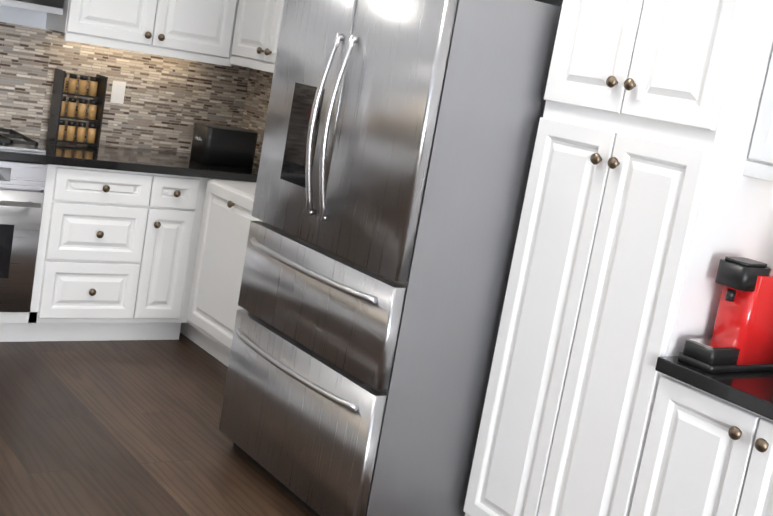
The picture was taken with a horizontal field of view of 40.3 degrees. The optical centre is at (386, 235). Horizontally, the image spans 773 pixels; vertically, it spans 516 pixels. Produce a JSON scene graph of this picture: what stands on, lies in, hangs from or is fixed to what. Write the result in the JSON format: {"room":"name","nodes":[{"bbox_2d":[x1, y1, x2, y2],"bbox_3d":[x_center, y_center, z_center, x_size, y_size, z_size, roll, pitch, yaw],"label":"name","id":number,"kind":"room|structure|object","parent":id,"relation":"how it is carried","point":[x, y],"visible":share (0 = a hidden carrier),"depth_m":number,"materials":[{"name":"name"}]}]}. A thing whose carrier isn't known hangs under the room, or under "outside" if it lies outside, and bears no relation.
{"room":"kitchen","nodes":[
{"label":"kitchen","id":0,"kind":"room"},
{"bbox_2d":[0,5,183,152],"bbox_3d":[-2.262,-0.881,4.933,3.560,2.520,0.130,3,11,-36],"label":"wall","id":1,"kind":"structure","parent":0,"point":[22,16],"depth_m":5.14,"materials":[{"name":"paint"}]},
{"bbox_2d":[0,0,23,7],"bbox_3d":[-2.013,-1.294,4.686,0.701,0.415,0.350,3,11,-36],"label":"upper cabinet","id":2,"kind":"object","parent":1,"relation":"attached to","point":[14,3],"depth_m":4.77,"materials":[{"name":"white wood"}]},
{"bbox_2d":[0,0,73,15],"bbox_3d":[-1.922,-1.284,4.728,0.900,0.415,0.391,3,11,-36],"label":"range hood","id":3,"kind":"object","parent":2,"relation":"in","point":[49,6],"depth_m":4.84,"materials":[{"name":"silver metal"}]},
{"bbox_2d":[24,0,67,19],"bbox_3d":[-1.651,-1.273,4.951,0.198,0.415,0.350,3,11,-36],"label":"upper cabinet","id":4,"kind":"object","parent":1,"relation":"attached to","point":[52,7],"depth_m":4.87,"materials":[{"name":"white wood"}]},
{"bbox_2d":[0,22,249,152],"bbox_3d":[-2.134,-0.783,4.965,3.292,0.542,0.008,3,11,-36],"label":"backsplash","id":5,"kind":"structure","parent":1,"relation":"attached to","point":[168,103],"depth_m":5.53,"materials":[{"name":"tile"}]},
{"bbox_2d":[110,81,125,103],"bbox_3d":[-1.400,-0.748,5.490,0.070,0.114,0.007,3,11,-36],"label":"wall outlet","id":6,"kind":"object","parent":5,"relation":"attached to","point":[118,92],"visible":1,"depth_m":5.48,"materials":[{"name":"white plastic"}]},
{"bbox_2d":[46,0,235,63],"bbox_3d":[-1.163,-1.440,5.272,0.880,0.965,0.318,3,11,-36],"label":"upper cabinet","id":7,"kind":"object","parent":1,"relation":"attached to","point":[202,28],"depth_m":5.21,"materials":[{"name":"white wood"}]},
{"bbox_2d":[0,332,313,515],"bbox_3d":[-1.160,1.181,1.534,6.100,0.050,10.500,3,11,-36],"label":"floor","id":8,"kind":"structure","parent":0,"point":[113,428],"depth_m":4.04,"materials":[{"name":"brown wood"}]},
{"bbox_2d":[0,160,51,315],"bbox_3d":[-1.981,-0.032,4.712,0.766,0.692,0.293,3,11,-36],"label":"base cabinet","id":9,"kind":"object","parent":8,"relation":"on","point":[24,188],"depth_m":4.78,"materials":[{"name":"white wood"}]},
{"bbox_2d":[0,138,47,312],"bbox_3d":[-1.965,-0.025,4.689,0.766,0.692,0.351,3,11,-36],"label":"oven","id":10,"kind":"object","parent":9,"relation":"in","point":[23,182],"depth_m":4.77,"materials":[{"name":"silver metal"}]},
{"bbox_2d":[0,164,155,341],"bbox_3d":[-1.570,0.041,5.229,0.510,0.868,0.598,3,11,-36],"label":"base cabinet","id":11,"kind":"object","parent":8,"relation":"on","point":[96,231],"depth_m":5.00,"materials":[{"name":"white wood"}]},
{"bbox_2d":[0,133,258,179],"bbox_3d":[-2.002,-0.428,4.766,3.279,0.040,0.615,3,11,-36],"label":"countertop","id":12,"kind":"structure","parent":11,"relation":"on","point":[18,149],"depth_m":5.07,"materials":[{"name":"black stone"}]},
{"bbox_2d":[0,112,46,152],"bbox_3d":[-1.997,-0.469,4.767,0.766,0.039,0.480,3,11,-36],"label":"cooktop","id":13,"kind":"object","parent":12,"relation":"in","point":[13,141],"depth_m":4.79,"materials":[{"name":"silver metal"}]},
{"bbox_2d":[47,68,107,147],"bbox_3d":[-1.546,-0.635,5.256,0.220,0.360,0.140,3,11,-36],"label":"spice rack","id":14,"kind":"object","parent":12,"relation":"on","point":[96,93],"visible":1,"depth_m":5.25,"materials":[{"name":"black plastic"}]},
{"bbox_2d":[190,123,257,167],"bbox_3d":[-0.863,-0.477,5.556,0.312,0.192,0.190,3,11,-36],"label":"toaster","id":15,"kind":"object","parent":12,"relation":"on","point":[219,145],"visible":1,"depth_m":5.48,"materials":[{"name":"black plastic"}]},
{"bbox_2d":[136,176,203,339],"bbox_3d":[-1.244,0.060,5.467,0.298,0.868,0.598,3,11,-36],"label":"base cabinet","id":16,"kind":"object","parent":8,"relation":"on","point":[176,210],"depth_m":5.23,"materials":[{"name":"white wood"}]},
{"bbox_2d":[184,176,259,366],"bbox_3d":[-0.595,0.220,5.184,0.466,0.868,0.642,3,11,-36],"label":"base cabinet","id":17,"kind":"object","parent":8,"relation":"on","point":[226,207],"depth_m":5.12,"materials":[{"name":"white wood"}]},
{"bbox_2d":[219,0,561,515],"bbox_3d":[0.081,0.039,3.836,0.944,1.872,0.960,3,11,-36],"label":"refrigerator","id":18,"kind":"object","parent":8,"relation":"on","point":[399,140],"visible":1,"depth_m":3.42,"materials":[{"name":"silver metal"}]},
{"bbox_2d":[463,0,772,515],"bbox_3d":[0.815,-0.023,3.275,0.466,2.420,0.670,3,11,-36],"label":"tall cabinet","id":19,"kind":"object","parent":8,"relation":"on","point":[648,202],"depth_m":3.08,"materials":[{"name":"white wood"}]},
{"bbox_2d":[620,364,772,515],"bbox_3d":[1.059,0.883,2.870,0.466,0.868,0.660,3,11,-36],"label":"base cabinet","id":20,"kind":"object","parent":8,"relation":"on","point":[695,453],"depth_m":2.82,"materials":[{"name":"white wood"}]},
{"bbox_2d":[652,356,772,423],"bbox_3d":[1.339,0.524,2.493,0.483,0.040,1.408,3,11,-36],"label":"countertop","id":21,"kind":"structure","parent":20,"relation":"on","point":[752,391],"depth_m":2.78,"materials":[{"name":"black stone"}]},
{"bbox_2d":[678,256,772,372],"bbox_3d":[0.995,0.216,2.937,0.340,0.300,0.120,3,11,-36],"label":"machine","id":22,"kind":"object","parent":21,"relation":"on","point":[740,339],"visible":1,"depth_m":2.88,"materials":[{"name":"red plastic"}]},
{"bbox_2d":[228,0,284,67],"bbox_3d":[-0.393,-1.299,5.171,0.296,0.945,0.762,3,11,-36],"label":"upper cabinet","id":23,"kind":"object","parent":0,"relation":"attached to","point":[256,26],"depth_m":5.25,"materials":[{"name":"white wood"}]},
{"bbox_2d":[534,0,551,2],"bbox_3d":[0.570,-1.134,3.842,0.296,0.520,1.010,3,11,-36],"label":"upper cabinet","id":24,"kind":"object","parent":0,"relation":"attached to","point":[544,1],"depth_m":3.96,"materials":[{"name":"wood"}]},
{"bbox_2d":[744,40,772,171],"bbox_3d":[1.386,-0.586,2.683,0.296,0.945,0.660,3,11,-36],"label":"upper cabinet","id":25,"kind":"object","parent":0,"relation":"attached to","point":[760,153],"depth_m":2.89,"materials":[{"name":"white wood"}]},
{"bbox_3d":[1.774,0.223,2.473,0.150,2.520,9.100,3,11,-36],"label":"wall","id":26,"kind":"structure","parent":0,"visible":0},
{"bbox_2d":[241,68,272,165],"bbox_3d":[0.593,-0.157,3.983,0.008,0.563,4.922,3,11,-36],"label":"backsplash","id":27,"kind":"structure","parent":26,"relation":"attached to","point":[257,100],"depth_m":5.80,"materials":[{"name":"tile"}]}
]}

